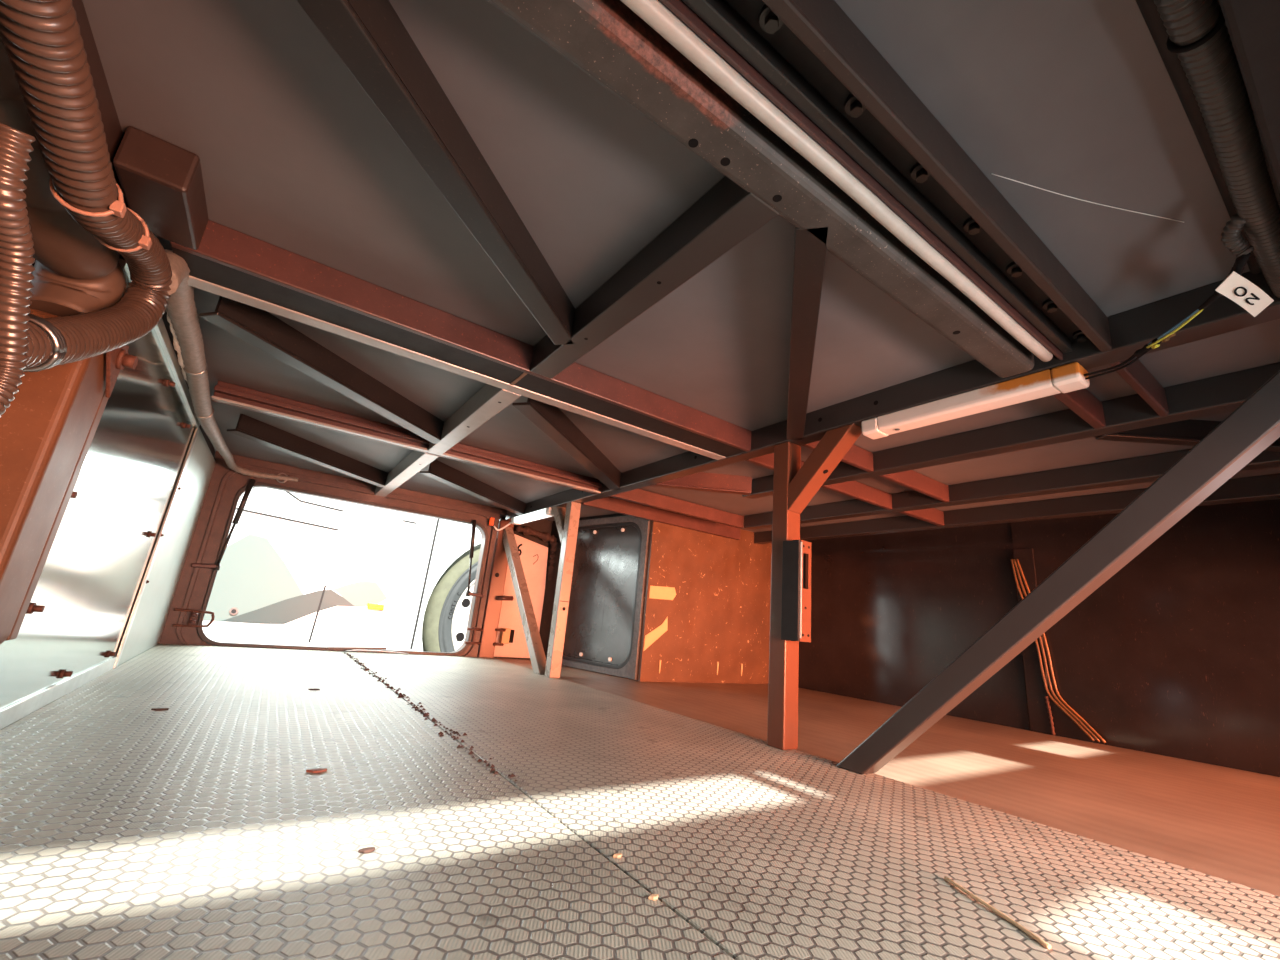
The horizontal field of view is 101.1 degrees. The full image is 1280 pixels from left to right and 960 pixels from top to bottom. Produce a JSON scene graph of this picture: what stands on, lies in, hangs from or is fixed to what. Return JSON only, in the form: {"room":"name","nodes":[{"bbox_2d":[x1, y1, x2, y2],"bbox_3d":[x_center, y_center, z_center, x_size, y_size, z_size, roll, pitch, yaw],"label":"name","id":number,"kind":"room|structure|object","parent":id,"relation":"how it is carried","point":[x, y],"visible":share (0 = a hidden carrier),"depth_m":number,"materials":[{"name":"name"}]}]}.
{"room":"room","nodes":[
{"label":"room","id":0,"kind":"room"},
{"bbox_2d":[31,259,214,456],"bbox_3d":[-0.998,-0.002,0.823,0.228,0.690,2.530,15,-18,-33],"label":"wall","id":1,"kind":"structure","parent":0,"point":[166,323],"depth_m":1.10,"materials":[{"name":"grey metal"}]},
{"bbox_2d":[0,308,137,643],"bbox_3d":[-0.704,-0.011,0.552,0.180,0.369,0.120,15,-18,-33],"label":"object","id":2,"kind":"object","parent":1,"relation":"attached to","point":[47,432],"visible":0.73,"depth_m":0.56,"materials":[{"name":"brown metal"}]},
{"bbox_2d":[0,255,199,729],"bbox_3d":[-0.966,0.072,0.983,0.023,0.632,0.909,15,-18,-33],"label":"metal sheet","id":3,"kind":"object","parent":1,"relation":"attached to","point":[71,632],"visible":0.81,"depth_m":0.90,"materials":[{"name":"metal"}]},
{"bbox_2d":[0,37,126,316],"bbox_3d":[-0.550,-0.298,0.456,0.093,0.174,0.567,14,-18,-30],"label":"duct","id":4,"kind":"object","parent":3,"relation":"attached to","point":[74,273],"visible":0.39,"depth_m":0.56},
{"bbox_2d":[165,307,189,392],"bbox_3d":[-0.943,-0.233,1.100,0.017,0.040,0.799,15,-18,-33],"label":"bead","id":5,"kind":"object","parent":3,"relation":"attached to","point":[175,341],"visible":0.31,"depth_m":0.97},
{"bbox_2d":[72,0,128,207],"bbox_3d":[-0.436,-0.418,0.327,0.067,0.048,0.876,15,-18,-33],"label":"trim","id":6,"kind":"structure","parent":1,"relation":"attached to","point":[114,135],"depth_m":0.52,"materials":[{"name":"brown paint"}]},
{"bbox_2d":[113,427,215,668],"bbox_3d":[-1.389,0.187,1.572,0.021,0.643,0.693,15,-18,-33],"label":"metal sheet","id":7,"kind":"object","parent":1,"relation":"attached to","point":[147,619],"visible":0.98,"depth_m":1.51,"materials":[{"name":"metal"}]},
{"bbox_2d":[164,249,297,482],"bbox_3d":[-1.054,-0.155,1.322,0.210,0.106,1.619,13,-17,-26],"label":"pipe","id":8,"kind":"object","parent":1,"relation":"attached to","point":[181,309],"visible":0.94,"depth_m":0.99,"materials":[{"name":"metal"}]},
{"bbox_2d":[0,0,171,368],"bbox_3d":[-0.460,-0.200,0.406,0.040,0.258,0.636,15,-18,-33],"label":"corrugated hose","id":9,"kind":"object","parent":8,"relation":"attached to","point":[42,40],"visible":0.84,"depth_m":0.41,"materials":[{"name":"plastic"}]},
{"bbox_2d":[0,123,35,416],"bbox_3d":[-0.384,-0.103,0.310,0.018,0.178,0.120,15,-18,-33],"label":"corrugated hose","id":10,"kind":"object","parent":9,"relation":"attached to","point":[17,252],"visible":1,"depth_m":0.32,"materials":[{"name":"plastic"}]},
{"bbox_2d":[23,314,66,371],"bbox_3d":[-0.495,-0.110,0.422,0.046,0.046,0.032,15,-18,-33],"label":"clip","id":11,"kind":"object","parent":9,"relation":"attached to","point":[59,346],"visible":0.65,"depth_m":0.43,"materials":[{"name":"metal"}]},
{"bbox_2d":[49,178,126,217],"bbox_3d":[-0.478,-0.250,0.458,0.048,0.045,0.010,15,-18,-33],"label":"cable tie","id":12,"kind":"object","parent":9,"relation":"attached to","point":[118,208],"visible":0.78,"depth_m":0.46,"materials":[{"name":"plastic"}]},
{"bbox_2d":[93,207,151,252],"bbox_3d":[-0.529,-0.256,0.537,0.048,0.043,0.018,15,-18,-33],"label":"cable tie","id":13,"kind":"object","parent":9,"relation":"attached to","point":[145,242],"visible":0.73,"depth_m":0.54,"materials":[{"name":"plastic"}]},
{"bbox_2d":[493,516,552,658],"bbox_3d":[-0.228,0.620,2.844,1.235,0.690,0.017,15,-18,-33],"label":"wall","id":14,"kind":"structure","parent":0,"point":[541,525],"depth_m":2.69,"materials":[{"name":"orange metal"}]},
{"bbox_2d":[214,451,506,516],"bbox_3d":[-1.107,0.041,2.284,1.180,0.027,0.050,15,-18,-33],"label":"trim","id":15,"kind":"structure","parent":14,"relation":"attached to","point":[240,459],"depth_m":2.19,"materials":[{"name":"brown paint"}]},
{"bbox_2d":[477,519,513,657],"bbox_3d":[-0.685,0.507,2.484,0.071,0.637,0.063,15,-18,-33],"label":"trim","id":16,"kind":"structure","parent":14,"relation":"attached to","point":[488,636],"depth_m":2.44,"materials":[{"name":"paint"}]},
{"bbox_2d":[496,596,512,600],"bbox_3d":[-0.631,0.552,2.458,0.077,0.027,0.021,15,-18,-33],"label":"pin","id":17,"kind":"object","parent":14,"relation":"attached to","point":[501,598],"visible":1,"depth_m":2.45,"materials":[{"name":"red paint"}]},
{"bbox_2d":[493,534,547,657],"bbox_3d":[-0.560,0.557,2.550,0.279,0.583,0.095,15,-18,-33],"label":"panel","id":18,"kind":"object","parent":14,"relation":"attached to","point":[533,556],"depth_m":2.55,"materials":[{"name":"orange metal"}]},
{"bbox_2d":[515,525,556,543],"bbox_3d":[-0.492,0.281,2.656,0.296,0.070,0.048,15,-18,-33],"label":"strip","id":19,"kind":"object","parent":14,"relation":"attached to","point":[526,530],"visible":0.83,"depth_m":2.63,"materials":[{"name":"metal"}]},
{"bbox_2d":[544,542,557,622],"bbox_3d":[-0.442,0.596,2.633,0.090,0.565,0.069,15,-18,-33],"label":"strip","id":20,"kind":"object","parent":14,"relation":"attached to","point":[553,548],"visible":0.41,"depth_m":2.66,"materials":[{"name":"metal"}]},
{"bbox_2d":[539,513,633,679],"bbox_3d":[-0.224,0.503,2.412,0.724,0.690,0.013,-10,-21,44],"label":"wall","id":21,"kind":"structure","parent":0,"point":[550,586],"depth_m":2.60,"materials":[{"name":"brown metal"}]},
{"bbox_2d":[562,515,650,679],"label":"access hatch","id":22,"kind":"object","parent":21,"relation":"attached to","point":[603,632],"visible":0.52,"depth_m":2.30,"materials":[{"name":"metal"}]},
{"bbox_2d":[82,0,1279,532],"bbox_3d":[-0.021,-0.078,1.567,2.625,0.021,2.572,15,-18,-33],"label":"ceiling","id":23,"kind":"structure","parent":0,"point":[1079,99],"depth_m":0.61,"materials":[{"name":"grey metal"}]},
{"bbox_2d":[226,414,387,486],"bbox_3d":[-1.074,-0.080,1.780,0.042,0.052,0.608,1,-16,17],"label":"diagonal brace","id":24,"kind":"object","parent":23,"relation":"attached to","point":[250,428],"visible":0.84,"depth_m":1.70,"materials":[{"name":"black paint"}]},
{"bbox_2d":[199,296,443,443],"bbox_3d":[-0.622,-0.209,1.152,0.042,0.052,0.619,1,-16,16],"label":"diagonal brace","id":25,"kind":"object","parent":23,"relation":"attached to","point":[259,328],"visible":0.89,"depth_m":1.04,"materials":[{"name":"black paint"}]},
{"bbox_2d":[211,381,601,493],"bbox_3d":[-0.579,-0.097,1.549,1.077,0.052,0.034,15,-18,-33],"label":"roof beam","id":26,"kind":"structure","parent":23,"relation":"attached to","point":[225,393],"depth_m":1.45,"materials":[{"name":"metal"}]},
{"bbox_2d":[375,450,438,496],"bbox_3d":[-0.856,-0.028,1.897,0.042,0.053,0.865,15,-18,-33],"label":"brace","id":27,"kind":"object","parent":23,"relation":"attached to","point":[415,461],"visible":0.76,"depth_m":1.80,"materials":[{"name":"metal"}]},
{"bbox_2d":[113,126,750,459],"bbox_3d":[-0.178,-0.219,0.963,1.111,0.052,0.248,15,-18,-33],"label":"roof beam","id":28,"kind":"structure","parent":23,"relation":"attached to","point":[161,181],"depth_m":0.83,"materials":[{"name":"grey metal"}]},
{"bbox_2d":[297,0,574,344],"bbox_3d":[-0.192,-0.329,0.563,0.036,0.052,0.627,1,-16,15],"label":"diagonal brace","id":29,"kind":"object","parent":23,"relation":"attached to","point":[370,38],"visible":0.96,"depth_m":0.51,"materials":[{"name":"black paint"}]},
{"bbox_2d":[420,459,525,515],"bbox_3d":[-0.624,0.044,2.080,0.042,0.052,0.670,0,-16,18],"label":"diagonal brace","id":30,"kind":"object","parent":23,"relation":"attached to","point":[439,471],"visible":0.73,"depth_m":2.00,"materials":[{"name":"black paint"}]},
{"bbox_2d":[428,384,520,453],"bbox_3d":[-0.421,-0.152,1.291,0.042,0.053,0.580,15,-18,-33],"label":"brace","id":31,"kind":"object","parent":23,"relation":"attached to","point":[489,400],"visible":0.8,"depth_m":1.22,"materials":[{"name":"metal"}]},
{"bbox_2d":[512,398,620,489],"bbox_3d":[-0.164,-0.088,1.440,0.042,0.052,0.694,1,-16,15],"label":"diagonal brace","id":32,"kind":"object","parent":23,"relation":"attached to","point":[551,420],"visible":0.86,"depth_m":1.34,"materials":[{"name":"black paint"}]},
{"bbox_2d":[530,176,778,378],"bbox_3d":[-0.025,-0.261,0.756,0.044,0.053,0.539,15,-18,-33],"label":"brace","id":33,"kind":"object","parent":23,"relation":"attached to","point":[727,214],"visible":0.87,"depth_m":0.66,"materials":[{"name":"grey metal"}]},
{"bbox_2d":[650,472,751,494],"bbox_3d":[0.190,0.005,1.659,0.317,0.052,0.032,5,-15,0],"label":"diagonal brace","id":34,"kind":"object","parent":23,"relation":"attached to","point":[701,481],"visible":0.86,"depth_m":1.64,"materials":[{"name":"red paint"}]},
{"bbox_2d":[487,0,1034,377],"bbox_3d":[0.135,-0.309,0.522,1.115,0.053,0.050,15,-18,-33],"label":"roof beam","id":35,"kind":"structure","parent":23,"relation":"attached to","point":[606,40],"depth_m":0.48,"materials":[{"name":"black metal"}]},
{"bbox_2d":[786,227,827,439],"bbox_3d":[0.265,-0.203,0.868,0.036,0.052,0.652,1,-16,15],"label":"ceiling beam","id":36,"kind":"structure","parent":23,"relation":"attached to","point":[809,259],"depth_m":0.71,"materials":[{"name":"grey metal"}]},
{"bbox_2d":[659,0,1111,359],"bbox_3d":[0.183,-0.323,0.456,1.115,0.052,0.060,15,-18,-33],"label":"rail","id":37,"kind":"object","parent":23,"relation":"attached to","point":[809,58],"visible":1,"depth_m":0.48,"materials":[{"name":"grey metal"}]},
{"bbox_2d":[620,0,1052,361],"bbox_3d":[0.150,-0.300,0.475,1.092,0.017,0.015,15,-18,-33],"label":"conduit pipe","id":38,"kind":"object","parent":37,"relation":"attached to","point":[654,13],"visible":1,"depth_m":0.47,"materials":[{"name":"white plastic"}]},
{"bbox_2d":[506,271,1279,520],"bbox_3d":[0.069,-0.027,1.582,0.045,0.052,2.426,15,-18,-33],"label":"beam","id":39,"kind":"structure","parent":23,"relation":"attached to","point":[1130,330],"depth_m":0.89,"materials":[{"name":"grey metal"}]},
{"bbox_2d":[511,507,553,524],"bbox_3d":[-0.467,0.162,2.301,0.044,0.030,0.405,15,-18,-33],"label":"lamp","id":40,"kind":"object","parent":39,"relation":"attached to","point":[547,512],"visible":0.85,"depth_m":2.27,"materials":[{"name":"white plastic"}]},
{"bbox_2d":[493,522,510,530],"bbox_3d":[-0.641,0.215,2.476,0.094,0.052,0.020,2,-15,11],"label":"lead","id":41,"kind":"object","parent":40,"relation":"attached to","point":[508,524],"visible":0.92,"depth_m":2.47,"materials":[{"name":"white plastic"}]},
{"bbox_2d":[581,496,740,539],"bbox_3d":[0.124,0.161,2.244,0.840,0.055,0.021,15,-18,-33],"label":"beam","id":42,"kind":"structure","parent":39,"relation":"attached to","point":[612,504],"depth_m":2.22,"materials":[{"name":"metal"}]},
{"bbox_2d":[610,489,743,527],"bbox_3d":[0.163,0.105,2.032,0.651,0.050,0.021,15,-18,-33],"label":"beam","id":43,"kind":"structure","parent":39,"relation":"attached to","point":[639,496],"depth_m":2.02,"materials":[{"name":"metal"}]},
{"bbox_2d":[745,453,804,470],"bbox_3d":[0.379,-0.045,1.408,0.265,0.050,0.017,15,-18,-33],"label":"beam","id":44,"kind":"structure","parent":39,"relation":"attached to","point":[767,461],"depth_m":1.36,"materials":[{"name":"metal"}]},
{"bbox_2d":[802,441,872,471],"bbox_3d":[0.480,-0.073,1.268,0.265,0.050,0.015,15,-18,-33],"label":"beam","id":45,"kind":"structure","parent":39,"relation":"attached to","point":[858,457],"depth_m":1.30,"materials":[{"name":"metal"}]},
{"bbox_2d":[862,253,1250,438],"bbox_3d":[0.544,-0.158,0.781,0.200,0.030,0.544,15,-18,-33],"label":"lamp","id":46,"kind":"object","parent":39,"relation":"attached to","point":[1070,377],"depth_m":0.83,"materials":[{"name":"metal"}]},
{"bbox_2d":[878,369,1060,434],"bbox_3d":[0.548,-0.126,0.903,0.042,0.027,0.275,15,-18,-33],"label":"diffuser","id":47,"kind":"object","parent":46,"relation":"attached to","point":[1044,383],"depth_m":0.87,"materials":[{"name":"white plastic"}]},
{"bbox_2d":[1215,271,1273,316],"bbox_3d":[0.653,-0.198,0.567,0.116,0.005,0.024,12,-16,-23],"label":"number tag","id":48,"kind":"object","parent":46,"relation":"attached to","point":[1235,287],"visible":1,"depth_m":0.56,"materials":[{"name":"paper"}]},
{"bbox_2d":[1053,388,1105,428],"bbox_3d":[0.742,-0.148,0.904,0.265,0.050,0.017,15,-18,-33],"label":"beam","id":49,"kind":"structure","parent":39,"relation":"attached to","point":[1082,402],"depth_m":0.92,"materials":[{"name":"metal"}]},
{"bbox_2d":[1109,357,1168,415],"bbox_3d":[0.791,-0.162,0.835,0.265,0.050,0.013,15,-18,-33],"label":"beam","id":50,"kind":"structure","parent":39,"relation":"attached to","point":[1136,374],"depth_m":0.83,"materials":[{"name":"metal"}]},
{"bbox_2d":[742,362,1279,498],"bbox_3d":[0.682,-0.063,1.243,0.042,0.052,1.166,15,-18,-33],"label":"beam","id":51,"kind":"structure","parent":23,"relation":"attached to","point":[1225,393],"depth_m":1.03,"materials":[{"name":"grey metal"}]},
{"bbox_2d":[821,480,891,509],"bbox_3d":[0.661,0.032,1.595,0.344,0.050,0.017,15,-18,-33],"label":"beam","id":52,"kind":"structure","parent":51,"relation":"attached to","point":[854,489],"depth_m":1.60,"materials":[{"name":"metal"}]},
{"bbox_2d":[880,470,948,502],"bbox_3d":[0.762,0.004,1.454,0.344,0.050,0.015,15,-18,-33],"label":"beam","id":53,"kind":"structure","parent":51,"relation":"attached to","point":[911,479],"depth_m":1.46,"materials":[{"name":"metal"}]},
{"bbox_2d":[744,449,1279,529],"bbox_3d":[0.893,0.054,1.599,0.046,0.052,1.531,15,-18,-33],"label":"beam","id":54,"kind":"structure","parent":23,"relation":"attached to","point":[1142,469],"depth_m":1.39,"materials":[{"name":"grey metal"}]},
{"bbox_2d":[754,473,1279,543],"bbox_3d":[1.073,0.140,1.852,0.042,0.052,1.758,15,-18,-33],"label":"beam","id":55,"kind":"structure","parent":23,"relation":"attached to","point":[1263,487],"depth_m":1.63,"materials":[{"name":"grey metal"}]},
{"bbox_2d":[899,508,943,525],"bbox_3d":[0.950,0.108,1.774,0.258,0.050,0.021,15,-18,-33],"label":"beam","id":56,"kind":"structure","parent":55,"relation":"attached to","point":[934,516],"depth_m":1.78,"materials":[{"name":"metal"}]},
{"bbox_2d":[992,173,1183,222],"bbox_3d":[0.474,-0.295,0.556,0.238,0.001,0.004,8,-15,-9],"label":"thread","id":57,"kind":"object","parent":23,"relation":"attached to","point":[992,173],"visible":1,"depth_m":0.56,"materials":[{"name":"white plastic"}]},
{"bbox_2d":[1095,419,1279,451],"bbox_3d":[1.098,-0.090,1.000,0.431,0.052,0.025,4,-15,4],"label":"diagonal brace","id":58,"kind":"object","parent":23,"relation":"attached to","point":[1190,432],"visible":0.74,"depth_m":1.01,"materials":[{"name":"black paint"}]},
{"bbox_2d":[1135,0,1261,273],"bbox_3d":[0.482,-0.311,0.453,0.588,0.017,0.017,15,-18,-33],"label":"beam","id":59,"kind":"structure","parent":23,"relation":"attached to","point":[1148,8],"depth_m":0.43,"materials":[{"name":"grey metal"}]},
{"bbox_2d":[1219,0,1279,195],"bbox_3d":[0.704,-0.244,0.540,2.583,0.067,0.038,15,-18,-33],"label":"ceiling panel","id":60,"kind":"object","parent":23,"relation":"attached to","point":[1253,26],"depth_m":0.36,"materials":[{"name":"grey metal"}]},
{"bbox_2d":[1154,0,1279,297],"bbox_3d":[0.487,-0.293,0.435,0.626,0.034,0.028,15,-18,-33],"label":"corrugated hose","id":61,"kind":"object","parent":60,"relation":"attached to","point":[1212,70],"visible":0.99,"depth_m":0.42,"materials":[{"name":"black plastic"}]},
{"bbox_2d":[1166,5,1224,52],"bbox_3d":[0.395,-0.320,0.374,0.004,0.030,0.030,15,-18,-33],"label":"cable tie","id":62,"kind":"object","parent":61,"relation":"attached to","point":[1171,46],"visible":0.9,"depth_m":0.37,"materials":[{"name":"black plastic"}]},
{"bbox_2d":[1221,214,1253,257],"bbox_3d":[0.600,-0.247,0.527,0.026,0.037,0.046,-4,-18,32],"label":"corrugated hose","id":63,"kind":"object","parent":61,"relation":"attached to","point":[1232,238],"visible":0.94,"depth_m":0.53,"materials":[{"name":"black plastic"}]},
{"bbox_2d":[637,521,771,683],"bbox_3d":[0.357,0.544,2.364,0.817,0.690,0.021,15,-18,-33],"label":"wall","id":64,"kind":"structure","parent":0,"point":[719,611],"depth_m":2.30,"materials":[{"name":"orange metal"}]},
{"bbox_2d":[643,616,667,650],"bbox_3d":[0.066,0.619,2.125,0.111,0.143,0.002,15,-18,-33],"label":"tape strip","id":65,"kind":"object","parent":64,"relation":"attached to","point":[651,637],"visible":1,"depth_m":2.12,"materials":[{"name":"yellow paper"}]},
{"bbox_2d":[649,586,675,599],"bbox_3d":[0.096,0.467,2.179,0.139,0.057,0.002,15,-18,-33],"label":"tape strip","id":66,"kind":"object","parent":64,"relation":"attached to","point":[656,592],"visible":1,"depth_m":2.17,"materials":[{"name":"yellow paper"}]},
{"bbox_2d":[495,658,1279,895],"bbox_3d":[-0.079,0.605,1.372,2.625,0.024,2.552,15,-18,-33],"label":"floor","id":67,"kind":"structure","parent":0,"point":[1221,822],"depth_m":1.06,"materials":[{"name":"brown wood"}]},
{"bbox_2d":[159,458,499,656],"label":"window frame","id":68,"kind":"structure","parent":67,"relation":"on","point":[226,486],"depth_m":1.97,"materials":[{"name":"brown paint"}]},
{"bbox_2d":[172,608,214,626],"bbox_3d":[-1.536,0.477,1.809,0.116,0.061,0.024,14,-17,-28],"label":"wire latch","id":69,"kind":"object","parent":68,"relation":"attached to","point":[193,614],"visible":1,"depth_m":1.81,"materials":[{"name":"red paint"}]},
{"bbox_2d":[191,479,255,569],"bbox_3d":[-1.503,0.151,1.904,0.110,0.343,0.019,15,-18,-33],"label":"gas strut","id":70,"kind":"object","parent":68,"relation":"attached to","point":[216,566],"visible":1,"depth_m":1.92,"materials":[{"name":"black paint"}]},
{"bbox_2d":[465,627,482,644],"bbox_3d":[-0.740,0.695,2.347,0.069,0.074,0.014,15,-18,-33],"label":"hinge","id":71,"kind":"object","parent":68,"relation":"attached to","point":[474,629],"visible":1,"depth_m":2.34,"materials":[{"name":"brown metal"}]},
{"bbox_2d":[466,520,483,597],"bbox_3d":[-0.742,0.360,2.408,0.110,0.343,0.019,15,-18,-33],"label":"gas strut","id":72,"kind":"object","parent":68,"relation":"attached to","point":[469,593],"visible":1,"depth_m":2.39,"materials":[{"name":"black paint"}]},
{"bbox_2d":[488,517,494,525],"bbox_3d":[-0.699,0.196,2.477,0.021,0.038,0.013,15,-18,-33],"label":"clip","id":73,"kind":"object","parent":68,"relation":"attached to","point":[491,520],"visible":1,"depth_m":2.47,"materials":[{"name":"orange paint"}]},
{"bbox_2d":[0,644,733,959],"bbox_3d":[-0.683,0.411,0.930,0.552,0.007,2.461,15,-18,-33],"label":"floor panel","id":74,"kind":"object","parent":67,"relation":"on","point":[198,828],"visible":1,"depth_m":0.46,"materials":[{"name":"grey metal"}]},
{"bbox_2d":[151,708,168,710],"bbox_3d":[-0.798,0.381,0.875,0.022,0.002,0.012,15,-18,-33],"label":"crumb","id":75,"kind":"object","parent":74,"relation":"on","point":[156,709],"visible":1,"depth_m":0.87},
{"bbox_2d":[306,768,326,772],"bbox_3d":[-0.396,0.356,0.644,0.022,0.002,0.012,15,-18,-33],"label":"crumb","id":76,"kind":"object","parent":74,"relation":"on","point":[316,770],"visible":1,"depth_m":0.64,"materials":[{"name":"brown plant"}]},
{"bbox_2d":[358,847,374,853],"bbox_3d":[-0.235,0.319,0.453,0.013,0.002,0.007,15,-18,-33],"label":"crumb","id":77,"kind":"object","parent":74,"relation":"on","point":[367,849],"visible":1,"depth_m":0.45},
{"bbox_2d":[546,818,557,822],"bbox_3d":[-0.093,0.360,0.557,0.013,0.002,0.007,15,-18,-33],"label":"crumb","id":78,"kind":"object","parent":74,"relation":"on","point":[551,820],"visible":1,"depth_m":0.56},
{"bbox_2d":[648,894,657,899],"bbox_3d":[0.011,0.332,0.419,0.010,0.002,0.005,15,-18,-33],"label":"crumb","id":79,"kind":"object","parent":74,"relation":"on","point":[653,896],"visible":1,"depth_m":0.42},
{"bbox_2d":[343,651,1279,959],"bbox_3d":[-0.211,0.540,1.242,0.605,0.007,2.461,15,-18,-33],"label":"floor panel","id":80,"kind":"object","parent":67,"relation":"on","point":[765,851],"visible":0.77,"depth_m":0.56,"materials":[{"name":"grey metal"}]},
{"bbox_2d":[327,647,408,654],"bbox_3d":[-1.068,0.671,2.078,0.294,0.024,0.029,15,-18,-33],"label":"bar","id":81,"kind":"object","parent":80,"relation":"on","point":[371,649],"visible":1,"depth_m":2.08,"materials":[{"name":"black paint"}]},
{"bbox_2d":[344,652,516,780],"bbox_3d":[-0.643,0.522,1.345,0.049,0.004,1.669,15,-18,-33],"label":"dirt","id":82,"kind":"object","parent":80,"relation":"on","point":[425,714],"visible":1,"depth_m":1.04,"materials":[{"name":"brown soil"}]},
{"bbox_2d":[503,527,545,674],"bbox_3d":[-0.488,0.465,2.220,0.042,0.600,0.599,15,-18,-33],"label":"brace","id":83,"kind":"object","parent":80,"relation":"on","point":[531,631],"visible":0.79,"depth_m":2.16,"materials":[{"name":"paint"}]},
{"bbox_2d":[545,502,580,677],"bbox_3d":[-0.281,0.392,1.937,0.042,0.630,0.043,15,-18,-33],"label":"support post","id":84,"kind":"object","parent":80,"relation":"on","point":[571,523],"visible":1,"depth_m":1.92,"materials":[{"name":"metal"}]},
{"bbox_2d":[552,506,565,543],"bbox_3d":[-0.310,0.181,2.068,0.042,0.163,0.132,15,-18,-33],"label":"gusset","id":85,"kind":"object","parent":84,"relation":"attached to","point":[559,512],"visible":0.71,"depth_m":2.06,"materials":[{"name":"paint"}]},
{"bbox_2d":[613,853,621,857],"bbox_3d":[-0.021,0.348,0.488,0.010,0.002,0.005,15,-18,-33],"label":"crumb","id":86,"kind":"object","parent":80,"relation":"on","point":[617,855],"visible":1,"depth_m":0.49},
{"bbox_2d":[767,441,800,749],"bbox_3d":[0.309,0.224,1.119,0.044,0.630,0.042,15,-18,-33],"label":"support post","id":87,"kind":"object","parent":80,"relation":"on","point":[782,731],"visible":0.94,"depth_m":1.08,"materials":[{"name":"metal"}]},
{"bbox_2d":[781,540,810,641],"bbox_3d":[0.320,0.225,1.073,0.040,0.200,0.045,15,-18,-33],"label":"latch plate","id":88,"kind":"object","parent":87,"relation":"attached to","point":[796,600],"visible":1,"depth_m":1.06,"materials":[{"name":"paint"}]},
{"bbox_2d":[788,424,861,513],"bbox_3d":[0.387,-0.019,1.101,0.042,0.158,0.158,15,-18,-33],"label":"diagonal brace","id":89,"kind":"object","parent":87,"relation":"attached to","point":[834,445],"visible":0.93,"depth_m":1.10,"materials":[{"name":"paint"}]},
{"bbox_2d":[944,876,1050,949],"bbox_3d":[0.302,0.367,0.452,0.005,0.004,0.110,8,-15,-8],"label":"straw","id":90,"kind":"object","parent":80,"relation":"on","point":[946,878],"visible":1,"depth_m":0.44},
{"bbox_2d":[836,370,1279,774],"bbox_3d":[0.559,0.176,0.760,0.042,0.579,0.612,15,-18,-33],"label":"brace","id":91,"kind":"object","parent":80,"relation":"on","point":[1251,428],"visible":1,"depth_m":0.70,"materials":[{"name":"grey metal"}]},
{"bbox_2d":[798,499,1279,776],"bbox_3d":[1.208,0.488,1.868,0.021,0.690,1.827,15,-18,-33],"label":"wall","id":92,"kind":"structure","parent":0,"point":[1176,654],"depth_m":1.58,"materials":[{"name":"brown metal"}]},
{"bbox_2d":[1013,548,1051,734],"bbox_3d":[1.281,0.512,1.722,0.006,0.578,0.059,15,-18,-33],"label":"strip","id":93,"kind":"object","parent":92,"relation":"attached to","point":[1039,720],"visible":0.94,"depth_m":1.69,"materials":[{"name":"brown metal"}]},
{"bbox_2d":[1044,696,1054,734],"bbox_3d":[1.272,0.730,1.633,0.012,0.112,0.019,15,-18,-33],"label":"cord","id":94,"kind":"object","parent":93,"relation":"attached to","point":[1045,697],"visible":1,"depth_m":1.63,"materials":[{"name":"brown rubber"}]},
{"bbox_2d":[1011,559,1105,742],"bbox_3d":[1.307,0.515,1.662,0.010,0.539,0.200,15,-18,-31],"label":"cables","id":95,"kind":"object","parent":92,"relation":"attached to","point":[1015,562],"visible":0.83,"depth_m":1.65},
{"label":"outside","id":96,"kind":"structure","parent":0,"visible":0},
{"bbox_3d":[-0.059,0.632,-0.172,25.200,0.013,25.200,15,-18,-33],"label":"ground","id":97,"kind":"structure","parent":96,"visible":0},
{"bbox_2d":[202,487,481,651],"bbox_3d":[-1.968,0.456,4.199,6.846,2.265,2.323,15,-18,-33],"label":"coach","id":98,"kind":"object","parent":97,"relation":"on","point":[296,569],"visible":0.26,"depth_m":2.96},
{"bbox_2d":[367,603,383,609],"bbox_3d":[-1.518,0.727,3.025,0.090,0.034,0.013,15,-18,-33],"label":"marker lamp","id":99,"kind":"object","parent":98,"relation":"attached to","point":[370,606],"depth_m":3.02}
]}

